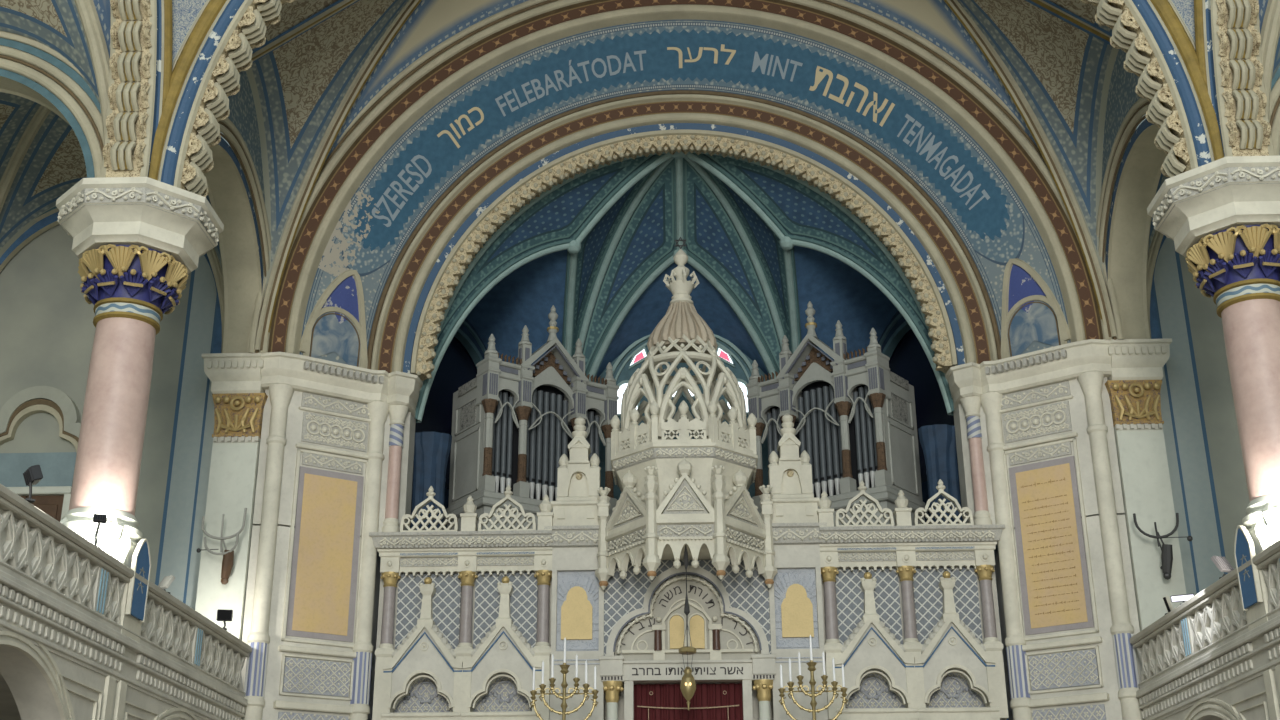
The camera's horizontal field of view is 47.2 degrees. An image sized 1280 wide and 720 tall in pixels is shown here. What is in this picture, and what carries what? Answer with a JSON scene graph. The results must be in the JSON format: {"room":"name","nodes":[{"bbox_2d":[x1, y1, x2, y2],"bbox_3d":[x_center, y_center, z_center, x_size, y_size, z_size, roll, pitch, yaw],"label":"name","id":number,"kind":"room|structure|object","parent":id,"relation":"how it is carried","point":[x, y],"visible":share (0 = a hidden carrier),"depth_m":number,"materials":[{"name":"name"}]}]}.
{"room":"house of worship","nodes":[
{"label":"house of worship","id":0,"kind":"room"},
{"bbox_2d":[0,673,20,719],"bbox_3d":[-11.319,2.122,14.485,7.580,0.280,21.850,-1,-21,1],"label":"floor","id":1,"kind":"structure","parent":0,"point":[9,710],"depth_m":21.90,"materials":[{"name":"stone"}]},
{"bbox_2d":[56,177,223,567],"bbox_3d":[-7.390,0.750,20.612,2.192,6.650,2.192,-1,-21,1],"label":"marble column","id":2,"kind":"structure","parent":1,"relation":"on","point":[140,239],"depth_m":20.72,"materials":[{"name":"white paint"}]},
{"bbox_2d":[0,31,103,177],"bbox_3d":[-10.395,-3.508,22.233,5.980,3.090,0.807,-1,-21,1],"label":"trim","id":3,"kind":"structure","parent":2,"relation":"on","point":[29,72],"depth_m":22.11,"materials":[{"name":"beige paint"}]},
{"bbox_2d":[0,0,109,141],"bbox_3d":[-10.747,-8.870,15.633,5.755,8.009,15.844,-1,-21,1],"label":"ceiling","id":4,"kind":"structure","parent":0,"point":[78,30],"depth_m":21.80,"materials":[{"name":"beige paint"}]},
{"bbox_2d":[0,45,223,349],"bbox_3d":[-10.404,-2.915,25.411,5.358,4.005,6.039,-1,-21,1],"label":"ceiling","id":5,"kind":"structure","parent":0,"point":[42,157],"depth_m":27.57,"materials":[{"name":"beige paint"}]},
{"bbox_2d":[0,94,252,609],"bbox_3d":[-11.408,2.537,26.861,7.550,18.100,0.300,-1,-21,1],"label":"wall","id":6,"kind":"structure","parent":0,"point":[47,329],"depth_m":27.52,"materials":[{"name":"paint"}]},
{"bbox_2d":[0,386,80,521],"bbox_3d":[-11.137,3.335,26.252,2.540,6.066,0.220,-1,-21,1],"label":"doorway","id":7,"kind":"structure","parent":6,"relation":"in","point":[52,493],"depth_m":26.91,"materials":[{"name":"grey paint"}]},
{"bbox_2d":[0,206,221,352],"bbox_3d":[-10.315,-1.630,28.096,5.500,3.750,0.240,-1,-21,1],"label":"trim","id":8,"kind":"structure","parent":6,"relation":"attached to","point":[48,219],"depth_m":28.41,"materials":[{"name":"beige paint"}]},
{"bbox_2d":[203,115,270,352],"bbox_3d":[-7.414,-2.446,25.079,0.936,3.150,6.100,-1,-21,1],"label":"trim","id":9,"kind":"structure","parent":6,"relation":"attached to","point":[235,194],"depth_m":26.84,"materials":[{"name":"beige paint"}]},
{"bbox_2d":[172,0,207,65],"bbox_3d":[-3.450,-7.492,19.044,7.830,7.830,7.830,-1,-21,1],"label":"ceiling","id":10,"kind":"structure","parent":0,"point":[185,13],"depth_m":22.04,"materials":[{"name":"paint"}]},
{"bbox_2d":[100,0,172,177],"bbox_3d":[-7.559,-8.838,15.496,0.780,7.900,15.700,-1,-21,1],"label":"trim","id":11,"kind":"structure","parent":10,"relation":"attached to","point":[161,29],"depth_m":21.32,"materials":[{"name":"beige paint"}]},
{"bbox_2d":[148,0,1223,189],"bbox_3d":[0.582,-6.085,22.668,15.700,7.900,0.940,-1,-21,1],"label":"trim","id":12,"kind":"structure","parent":10,"relation":"attached to","point":[1164,30],"depth_m":21.51,"materials":[{"name":"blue paint"}]},
{"bbox_2d":[181,0,1189,196],"bbox_3d":[0.583,-5.882,22.628,14.579,7.187,0.682,-1,-21,1],"label":"trim","id":13,"kind":"structure","parent":12,"relation":"attached to","point":[266,14],"depth_m":21.83,"materials":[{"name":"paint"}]},
{"bbox_2d":[410,318,486,529],"bbox_3d":[-4.327,5.138,30.188,0.300,15.600,5.686,-13,-25,29],"label":"wall","id":14,"kind":"structure","parent":0,"point":[462,327],"depth_m":32.98,"materials":[{"name":"blue paint"}]},
{"bbox_2d":[415,321,485,488],"bbox_3d":[-4.248,0.812,31.807,0.260,4.037,4.072,-13,-25,29],"label":"window","id":15,"kind":"structure","parent":14,"relation":"in","point":[457,367],"depth_m":32.19,"materials":[{"name":"blue glass"}]},
{"bbox_2d":[596,339,768,499],"bbox_3d":[0.998,5.635,31.809,5.400,15.800,0.300,-1,-21,1],"label":"wall","id":16,"kind":"structure","parent":0,"point":[626,373],"depth_m":33.63,"materials":[{"name":"teal paint"}]},
{"bbox_2d":[612,334,751,416],"bbox_3d":[0.964,0.249,33.706,3.562,2.162,0.120,-1,-21,1],"label":"window","id":17,"kind":"structure","parent":16,"relation":"in","point":[638,356],"depth_m":33.77,"materials":[{"name":"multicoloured glass"}]},
{"bbox_2d":[225,0,1140,298],"bbox_3d":[0.676,-5.761,26.114,15.500,9.900,6.040,-1,-21,1],"label":"ceiling","id":18,"kind":"structure","parent":0,"point":[1066,75],"depth_m":27.28,"materials":[{"name":"paint"}]},
{"bbox_2d":[251,0,1118,349],"bbox_3d":[0.671,-5.812,25.973,15.586,9.906,5.456,-1,-21,1],"label":"trim","id":19,"kind":"structure","parent":18,"relation":"attached to","point":[1098,283],"depth_m":27.34,"materials":[{"name":"beige paint"}]},
{"bbox_2d":[247,0,1124,373],"bbox_3d":[0.784,-3.611,29.016,15.900,8.100,2.328,-1,-21,1],"label":"arch","id":20,"kind":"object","parent":18,"relation":"attached to","point":[874,38],"depth_m":28.85,"materials":[{"name":"beige paint"}]},
{"bbox_2d":[299,270,367,368],"bbox_3d":[-5.680,-0.818,27.753,1.500,2.042,0.263,19,-28,-40],"label":"arched window","id":21,"kind":"structure","parent":20,"relation":"attached to","point":[337,323],"depth_m":27.81,"materials":[{"name":"blue glass"}]},
{"bbox_2d":[411,129,956,380],"bbox_3d":[0.809,-2.159,29.119,10.440,5.270,0.480,-1,-21,1],"label":"trim","id":22,"kind":"structure","parent":20,"relation":"attached to","point":[827,180],"depth_m":29.32,"materials":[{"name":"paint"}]},
{"bbox_2d":[299,19,1070,364],"bbox_3d":[0.778,-3.300,28.615,14.160,7.230,1.050,-1,-21,1],"label":"band","id":23,"kind":"structure","parent":20,"relation":"attached to","point":[836,86],"depth_m":29.19,"materials":[{"name":"paint"}]},
{"bbox_2d":[878,311,930,523],"bbox_3d":[6.214,4.977,29.916,0.300,15.600,5.686,11,-24,-26],"label":"wall","id":24,"kind":"structure","parent":0,"point":[924,485],"depth_m":32.66,"materials":[{"name":"blue paint"}]},
{"bbox_2d":[415,151,954,422],"bbox_3d":[0.887,-0.907,31.408,10.532,5.948,4.853,-1,-21,1],"label":"vault ribs","id":25,"kind":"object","parent":24,"relation":"attached to","point":[700,163],"depth_m":31.05,"materials":[{"name":"teal paint"}]},
{"bbox_2d":[879,313,954,482],"bbox_3d":[6.086,0.654,31.540,0.260,4.037,4.072,11,-24,-26],"label":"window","id":26,"kind":"structure","parent":24,"relation":"in","point":[908,360],"depth_m":31.88,"materials":[{"name":"blue glass"}]},
{"bbox_2d":[1147,173,1168,335],"bbox_3d":[11.786,-3.255,24.838,5.358,4.005,6.039,-1,-21,1],"label":"ceiling","id":27,"kind":"structure","parent":0,"point":[1155,237],"depth_m":27.15,"materials":[{"name":"beige paint"}]},
{"bbox_2d":[1096,98,1166,338],"bbox_3d":[8.799,-2.694,24.661,0.936,3.150,6.100,-1,-21,1],"label":"trim","id":28,"kind":"structure","parent":27,"relation":"attached to","point":[1133,172],"depth_m":26.39,"materials":[{"name":"beige paint"}]},
{"bbox_2d":[1269,67,1279,155],"bbox_3d":[11.595,-3.845,21.665,5.980,3.090,0.807,-1,-21,1],"label":"trim","id":29,"kind":"structure","parent":27,"relation":"attached to","point":[1274,111],"depth_m":21.27,"materials":[{"name":"beige paint"}]},
{"bbox_2d":[1107,63,1249,594],"bbox_3d":[13.031,2.162,26.231,7.550,18.100,0.300,-1,-21,1],"label":"wall","id":30,"kind":"structure","parent":0,"point":[1210,495],"depth_m":26.54,"materials":[{"name":"paint"}]},
{"bbox_2d":[1150,235,1165,338],"bbox_3d":[11.875,-1.970,27.523,5.500,3.750,0.240,-1,-21,1],"label":"trim","id":31,"kind":"structure","parent":30,"relation":"attached to","point":[1155,334],"depth_m":27.14,"materials":[{"name":"beige paint"}]},
{"bbox_2d":[1170,0,1195,44],"bbox_3d":[4.377,-7.612,18.842,7.830,7.830,7.830,-1,-21,1],"label":"ceiling","id":32,"kind":"structure","parent":0,"point":[1185,8],"depth_m":21.61,"materials":[{"name":"paint"}]},
{"bbox_2d":[1194,0,1273,156],"bbox_3d":[8.254,-9.080,15.087,0.780,7.900,15.700,-1,-21,1],"label":"trim","id":33,"kind":"structure","parent":32,"relation":"attached to","point":[1207,39],"depth_m":20.89,"materials":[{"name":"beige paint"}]},
{"bbox_2d":[1259,0,1279,118],"bbox_3d":[11.443,-9.210,15.060,5.755,8.009,15.844,-1,-21,1],"label":"ceiling","id":34,"kind":"structure","parent":0,"point":[1269,10],"depth_m":21.13,"materials":[{"name":"beige paint"}]},
{"bbox_3d":[0.291,3.942,5.434,40.000,0.200,53.000,-1,-21,1],"label":"floor","id":35,"kind":"structure","parent":0,"visible":0},
{"bbox_2d":[0,483,251,719],"bbox_3d":[-7.086,5.156,17.175,0.610,6.140,14.315,-1,-21,1],"label":"gallery balustrade","id":36,"kind":"object","parent":35,"relation":"on","point":[70,649],"visible":0.99,"depth_m":18.33,"materials":[{"name":"stone"}]},
{"bbox_2d":[23,465,42,502],"bbox_3d":[-6.889,1.409,16.577,0.174,0.402,0.300,14,-25,-32],"label":"floodlight","id":37,"kind":"object","parent":36,"relation":"on","point":[33,475],"visible":0.98,"depth_m":16.52,"materials":[{"name":"grey metal"}]},
{"bbox_2d":[93,513,106,547],"bbox_3d":[-6.896,2.179,18.637,0.160,0.460,0.118,9,-23,-23],"label":"floodlight","id":38,"kind":"object","parent":36,"relation":"on","point":[98,518],"visible":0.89,"depth_m":18.66,"materials":[{"name":"grey metal"}]},
{"bbox_2d":[125,539,150,622],"bbox_3d":[-6.781,2.958,19.850,0.060,1.095,0.570,-1,-21,1],"label":"plaque","id":39,"kind":"object","parent":36,"relation":"attached to","point":[137,596],"visible":1,"depth_m":19.80,"materials":[{"name":"blue paint"}]},
{"bbox_2d":[158,575,174,593],"bbox_3d":[-6.823,3.234,21.070,0.180,0.278,0.174,-13,-25,30],"label":"floodlight","id":40,"kind":"object","parent":36,"relation":"on","point":[166,581],"visible":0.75,"depth_m":21.04,"materials":[{"name":"grey metal"}]},
{"bbox_2d":[216,609,232,629],"bbox_3d":[-6.700,4.189,23.601,0.240,0.324,0.105,3,-22,-9],"label":"floodlight","id":41,"kind":"object","parent":36,"relation":"on","point":[223,615],"visible":0.97,"depth_m":23.59,"materials":[{"name":"grey metal"}]},
{"bbox_2d":[195,353,267,640],"bbox_3d":[-7.377,5.341,24.970,1.180,11.460,0.888,-1,-21,1],"label":"pilaster","id":42,"kind":"object","parent":35,"relation":"on","point":[239,398],"depth_m":26.13,"materials":[{"name":"white paint"}]},
{"bbox_2d":[241,352,422,719],"bbox_3d":[-5.536,5.592,25.637,2.733,11.460,2.314,-1,-21,1],"label":"pier","id":43,"kind":"object","parent":35,"relation":"on","point":[336,453],"visible":0.99,"depth_m":26.32,"materials":[{"name":"stone"}]},
{"bbox_2d":[410,432,451,529],"bbox_3d":[-4.061,6.476,26.811,0.812,10.650,0.685,-1,-21,1],"label":"curtain","id":44,"kind":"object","parent":35,"relation":"on","point":[431,449],"depth_m":28.31,"materials":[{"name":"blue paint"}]},
{"bbox_2d":[530,663,598,719],"bbox_3d":[-1.240,7.730,23.333,0.897,5.760,0.897,16,-27,-36],"label":"menorah","id":45,"kind":"object","parent":35,"relation":"on","point":[564,667],"visible":1,"depth_m":24.17,"materials":[{"name":"gold metal"}]},
{"bbox_2d":[532,668,534,689],"bbox_3d":[-1.763,5.283,24.303,0.042,0.390,0.040,-1,-21,1],"label":"candle","id":46,"kind":"object","parent":45,"relation":"on","point":[533,682],"visible":1,"depth_m":24.27,"materials":[{"name":"white wax"}]},
{"bbox_2d":[530,690,536,699],"bbox_3d":[-1.762,5.539,24.204,0.120,0.160,0.114,-1,-21,1],"label":"candle cup","id":47,"kind":"object","parent":45,"relation":"on","point":[533,692],"depth_m":24.17,"materials":[{"name":"gold metal"}]},
{"bbox_2d":[541,661,543,683],"bbox_3d":[-1.613,5.187,24.336,0.042,0.390,0.040,-1,-21,1],"label":"candle","id":48,"kind":"object","parent":45,"relation":"on","point":[542,682],"visible":1,"depth_m":24.31,"materials":[{"name":"white wax"}]},
{"bbox_2d":[539,684,545,693],"bbox_3d":[-1.612,5.444,24.236,0.120,0.160,0.114,-1,-21,1],"label":"candle cup","id":49,"kind":"object","parent":45,"relation":"on","point":[542,686],"depth_m":24.21,"materials":[{"name":"gold metal"}]},
{"bbox_2d":[551,655,553,677],"bbox_3d":[-1.454,5.092,24.368,0.042,0.390,0.040,-1,-21,1],"label":"candle","id":50,"kind":"object","parent":45,"relation":"on","point":[552,664],"visible":1,"depth_m":24.34,"materials":[{"name":"white wax"}]},
{"bbox_2d":[549,678,555,686],"bbox_3d":[-1.453,5.348,24.268,0.120,0.160,0.114,-1,-21,1],"label":"candle cup","id":51,"kind":"object","parent":45,"relation":"on","point":[552,680],"depth_m":24.24,"materials":[{"name":"gold metal"}]},
{"bbox_2d":[563,638,565,662],"bbox_3d":[-1.255,4.846,24.457,0.042,0.430,0.040,-1,-21,1],"label":"candle","id":52,"kind":"object","parent":45,"relation":"on","point":[564,659],"visible":1,"depth_m":24.43,"materials":[{"name":"white wax"}]},
{"bbox_2d":[575,654,577,676],"bbox_3d":[-1.054,5.086,24.358,0.042,0.390,0.040,-1,-21,1],"label":"candle","id":53,"kind":"object","parent":45,"relation":"on","point":[576,663],"visible":1,"depth_m":24.33,"materials":[{"name":"white wax"}]},
{"bbox_2d":[573,677,579,686],"bbox_3d":[-1.053,5.342,24.258,0.120,0.160,0.114,-1,-21,1],"label":"candle cup","id":54,"kind":"object","parent":45,"relation":"on","point":[576,679],"depth_m":24.23,"materials":[{"name":"gold metal"}]},
{"bbox_2d":[585,660,586,682],"bbox_3d":[-0.894,5.176,24.317,0.042,0.390,0.040,-1,-21,1],"label":"candle","id":55,"kind":"object","parent":45,"relation":"on","point":[586,660],"visible":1,"depth_m":24.30,"materials":[{"name":"white wax"}]},
{"bbox_2d":[583,683,589,692],"bbox_3d":[-0.892,5.433,24.218,0.120,0.160,0.114,-1,-21,1],"label":"candle cup","id":56,"kind":"object","parent":45,"relation":"on","point":[586,685],"depth_m":24.19,"materials":[{"name":"gold metal"}]},
{"bbox_2d":[594,666,595,688],"bbox_3d":[-0.743,5.267,24.277,0.042,0.390,0.040,-1,-21,1],"label":"candle","id":57,"kind":"object","parent":45,"relation":"on","point":[595,666],"visible":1,"depth_m":24.26,"materials":[{"name":"white wax"}]},
{"bbox_2d":[592,689,598,698],"bbox_3d":[-0.742,5.523,24.177,0.120,0.160,0.114,-1,-21,1],"label":"candle cup","id":58,"kind":"object","parent":45,"relation":"on","point":[595,691],"depth_m":24.15,"materials":[{"name":"gold metal"}]},
{"bbox_2d":[369,414,1008,719],"bbox_3d":[0.846,6.005,25.708,11.500,10.680,0.905,-1,-21,1],"label":"torah ark","id":59,"kind":"object","parent":35,"relation":"on","point":[910,614],"visible":0.99,"depth_m":26.24,"materials":[{"name":"stone"}]},
{"bbox_2d":[595,237,777,709],"bbox_3d":[0.817,1.857,27.034,3.851,9.332,3.849,-10,-23,22],"label":"canopy","id":60,"kind":"object","parent":59,"relation":"attached to","point":[688,684],"depth_m":26.16,"materials":[{"name":"beige stone"}]},
{"bbox_2d":[634,683,742,719],"bbox_3d":[0.863,8.310,25.028,1.920,5.490,0.127,-1,-21,1],"label":"curtain","id":61,"kind":"object","parent":59,"relation":"hanging from","point":[723,701],"visible":0.97,"depth_m":25.93,"materials":[{"name":"red fabric"}]},
{"bbox_2d":[778,660,847,719],"bbox_3d":[2.858,7.667,23.227,0.897,5.760,0.897,16,-27,-36],"label":"menorah","id":62,"kind":"object","parent":35,"relation":"on","point":[811,664],"visible":1,"depth_m":24.07,"materials":[{"name":"gold metal"}]},
{"bbox_2d":[780,664,782,687],"bbox_3d":[2.335,5.220,24.198,0.042,0.390,0.040,-1,-21,1],"label":"candle","id":63,"kind":"object","parent":62,"relation":"on","point":[781,676],"visible":1,"depth_m":24.17,"materials":[{"name":"white wax"}]},
{"bbox_2d":[778,688,784,697],"bbox_3d":[2.337,5.476,24.098,0.120,0.160,0.114,-1,-21,1],"label":"candle cup","id":64,"kind":"object","parent":62,"relation":"on","point":[781,690],"depth_m":24.07,"materials":[{"name":"gold metal"}]},
{"bbox_2d":[789,658,791,680],"bbox_3d":[2.485,5.125,24.230,0.042,0.390,0.040,-1,-21,1],"label":"candle","id":65,"kind":"object","parent":62,"relation":"on","point":[790,673],"visible":1,"depth_m":24.20,"materials":[{"name":"white wax"}]},
{"bbox_2d":[787,681,793,690],"bbox_3d":[2.486,5.381,24.130,0.120,0.160,0.114,-1,-21,1],"label":"candle cup","id":66,"kind":"object","parent":62,"relation":"on","point":[790,686],"depth_m":24.10,"materials":[{"name":"gold metal"}]},
{"bbox_2d":[798,653,800,674],"bbox_3d":[2.644,5.029,24.262,0.042,0.390,0.040,-1,-21,1],"label":"candle","id":67,"kind":"object","parent":62,"relation":"on","point":[799,658],"visible":1,"depth_m":24.25,"materials":[{"name":"white wax"}]},
{"bbox_2d":[797,675,803,684],"bbox_3d":[2.646,5.285,24.163,0.120,0.160,0.114,-1,-21,1],"label":"candle cup","id":68,"kind":"object","parent":62,"relation":"on","point":[800,677],"depth_m":24.13,"materials":[{"name":"gold metal"}]},
{"bbox_2d":[809,635,812,659],"bbox_3d":[2.843,4.784,24.352,0.042,0.430,0.040,-1,-21,1],"label":"candle","id":69,"kind":"object","parent":62,"relation":"on","point":[810,636],"visible":1,"depth_m":24.33,"materials":[{"name":"white wax"}]},
{"bbox_2d":[822,652,825,674],"bbox_3d":[3.044,5.023,24.252,0.042,0.390,0.040,-1,-21,1],"label":"candle","id":70,"kind":"object","parent":62,"relation":"on","point":[823,655],"visible":1,"depth_m":24.24,"materials":[{"name":"white wax"}]},
{"bbox_2d":[821,675,827,684],"bbox_3d":[3.045,5.279,24.152,0.120,0.160,0.114,-1,-21,1],"label":"candle cup","id":71,"kind":"object","parent":62,"relation":"on","point":[824,677],"depth_m":24.13,"materials":[{"name":"gold metal"}]},
{"bbox_2d":[832,658,835,680],"bbox_3d":[3.204,5.114,24.212,0.042,0.390,0.040,-1,-21,1],"label":"candle","id":72,"kind":"object","parent":62,"relation":"on","point":[833,661],"visible":1,"depth_m":24.20,"materials":[{"name":"white wax"}]},
{"bbox_2d":[831,681,837,690],"bbox_3d":[3.206,5.370,24.112,0.120,0.160,0.114,-1,-21,1],"label":"candle cup","id":73,"kind":"object","parent":62,"relation":"on","point":[834,683],"depth_m":24.09,"materials":[{"name":"gold metal"}]},
{"bbox_2d":[842,663,844,686],"bbox_3d":[3.355,5.205,24.171,0.042,0.390,0.040,-1,-21,1],"label":"candle","id":74,"kind":"object","parent":62,"relation":"on","point":[843,677],"visible":1,"depth_m":24.14,"materials":[{"name":"white wax"}]},
{"bbox_2d":[840,687,847,696],"bbox_3d":[3.356,5.461,24.072,0.120,0.160,0.114,-1,-21,1],"label":"candle cup","id":75,"kind":"object","parent":62,"relation":"on","point":[843,689],"depth_m":24.04,"materials":[{"name":"gold metal"}]},
{"bbox_2d":[918,424,962,523],"bbox_3d":[5.835,6.325,26.555,0.812,10.650,0.685,-1,-21,1],"label":"curtain","id":76,"kind":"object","parent":35,"relation":"on","point":[938,441],"depth_m":28.06,"materials":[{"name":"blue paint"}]},
{"bbox_2d":[945,339,1143,719],"bbox_3d":[7.200,5.397,25.309,2.733,11.460,2.314,-1,-21,1],"label":"pier","id":77,"kind":"object","parent":35,"relation":"on","point":[1037,457],"visible":1,"depth_m":25.95,"materials":[{"name":"stone"}]},
{"bbox_2d":[1001,258,1070,358],"bbox_3d":[7.256,-1.016,27.419,0.263,2.042,1.500,18,-28,-39],"label":"arched window","id":78,"kind":"structure","parent":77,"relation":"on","point":[1031,312],"depth_m":27.48,"materials":[{"name":"blue glass"}]},
{"bbox_2d":[1105,339,1192,630],"bbox_3d":[8.995,5.089,24.543,1.180,11.460,0.898,-1,-21,1],"label":"pilaster","id":79,"kind":"object","parent":35,"relation":"on","point":[1133,386],"depth_m":25.70,"materials":[{"name":"white"}]},
{"bbox_2d":[1129,539,1279,719],"bbox_3d":[8.297,4.920,16.778,0.610,6.140,14.315,-1,-21,1],"label":"gallery balustrade","id":80,"kind":"object","parent":35,"relation":"on","point":[1208,657],"visible":0.98,"depth_m":20.61,"materials":[{"name":"stone"}]},
{"bbox_2d":[1163,596,1172,614],"bbox_3d":[8.248,3.833,22.835,0.143,0.301,0.100,7,-22,-18],"label":"floodlight","id":81,"kind":"object","parent":80,"relation":"on","point":[1166,599],"visible":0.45,"depth_m":22.82,"materials":[{"name":"grey metal"}]},
{"bbox_2d":[1171,594,1194,604],"bbox_3d":[8.222,3.636,22.160,0.340,0.171,0.104,-10,-23,24],"label":"floodlight","id":82,"kind":"object","parent":80,"relation":"on","point":[1175,598],"visible":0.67,"depth_m":22.15,"materials":[{"name":"grey metal"}]},
{"bbox_2d":[1211,555,1233,578],"bbox_3d":[8.170,2.901,20.508,0.220,0.342,0.208,9,-23,-22],"label":"floodlight","id":83,"kind":"object","parent":80,"relation":"on","point":[1222,563],"visible":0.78,"depth_m":20.48,"materials":[{"name":"grey metal"}]},
{"bbox_2d":[1234,525,1262,610],"bbox_3d":[8.063,2.731,19.467,0.060,1.095,0.570,-1,-21,1],"label":"plaque","id":84,"kind":"object","parent":80,"relation":"attached to","point":[1244,550],"visible":1,"depth_m":19.42,"materials":[{"name":"blue paint"}]},
{"bbox_3d":[12.291,1.760,13.875,7.580,0.280,21.850,-1,-21,1],"label":"floor","id":85,"kind":"structure","parent":0,"visible":0},
{"bbox_2d":[1147,156,1279,554],"bbox_3d":[8.643,0.504,20.198,2.192,6.650,2.192,-1,-21,1],"label":"marble column","id":86,"kind":"structure","parent":85,"relation":"on","point":[1222,215],"depth_m":20.32,"materials":[{"name":"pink stone"}]},
{"bbox_3d":[0.915,4.651,29.216,10.000,0.250,4.550,-1,-21,1],"label":"floor","id":87,"kind":"structure","parent":0,"visible":0},
{"bbox_2d":[443,305,619,530],"bbox_3d":[-2.195,1.804,30.378,3.230,5.930,1.680,14,-25,-32],"label":"organ case","id":88,"kind":"object","parent":87,"relation":"on","point":[513,424],"visible":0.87,"depth_m":29.80,"materials":[{"name":"white paint"}]},
{"bbox_2d":[745,301,927,526],"bbox_3d":[3.993,1.709,30.219,3.230,5.930,1.680,-16,-26,35],"label":"organ case","id":89,"kind":"object","parent":87,"relation":"on","point":[854,419],"visible":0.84,"depth_m":29.61,"materials":[{"name":"white wood"}]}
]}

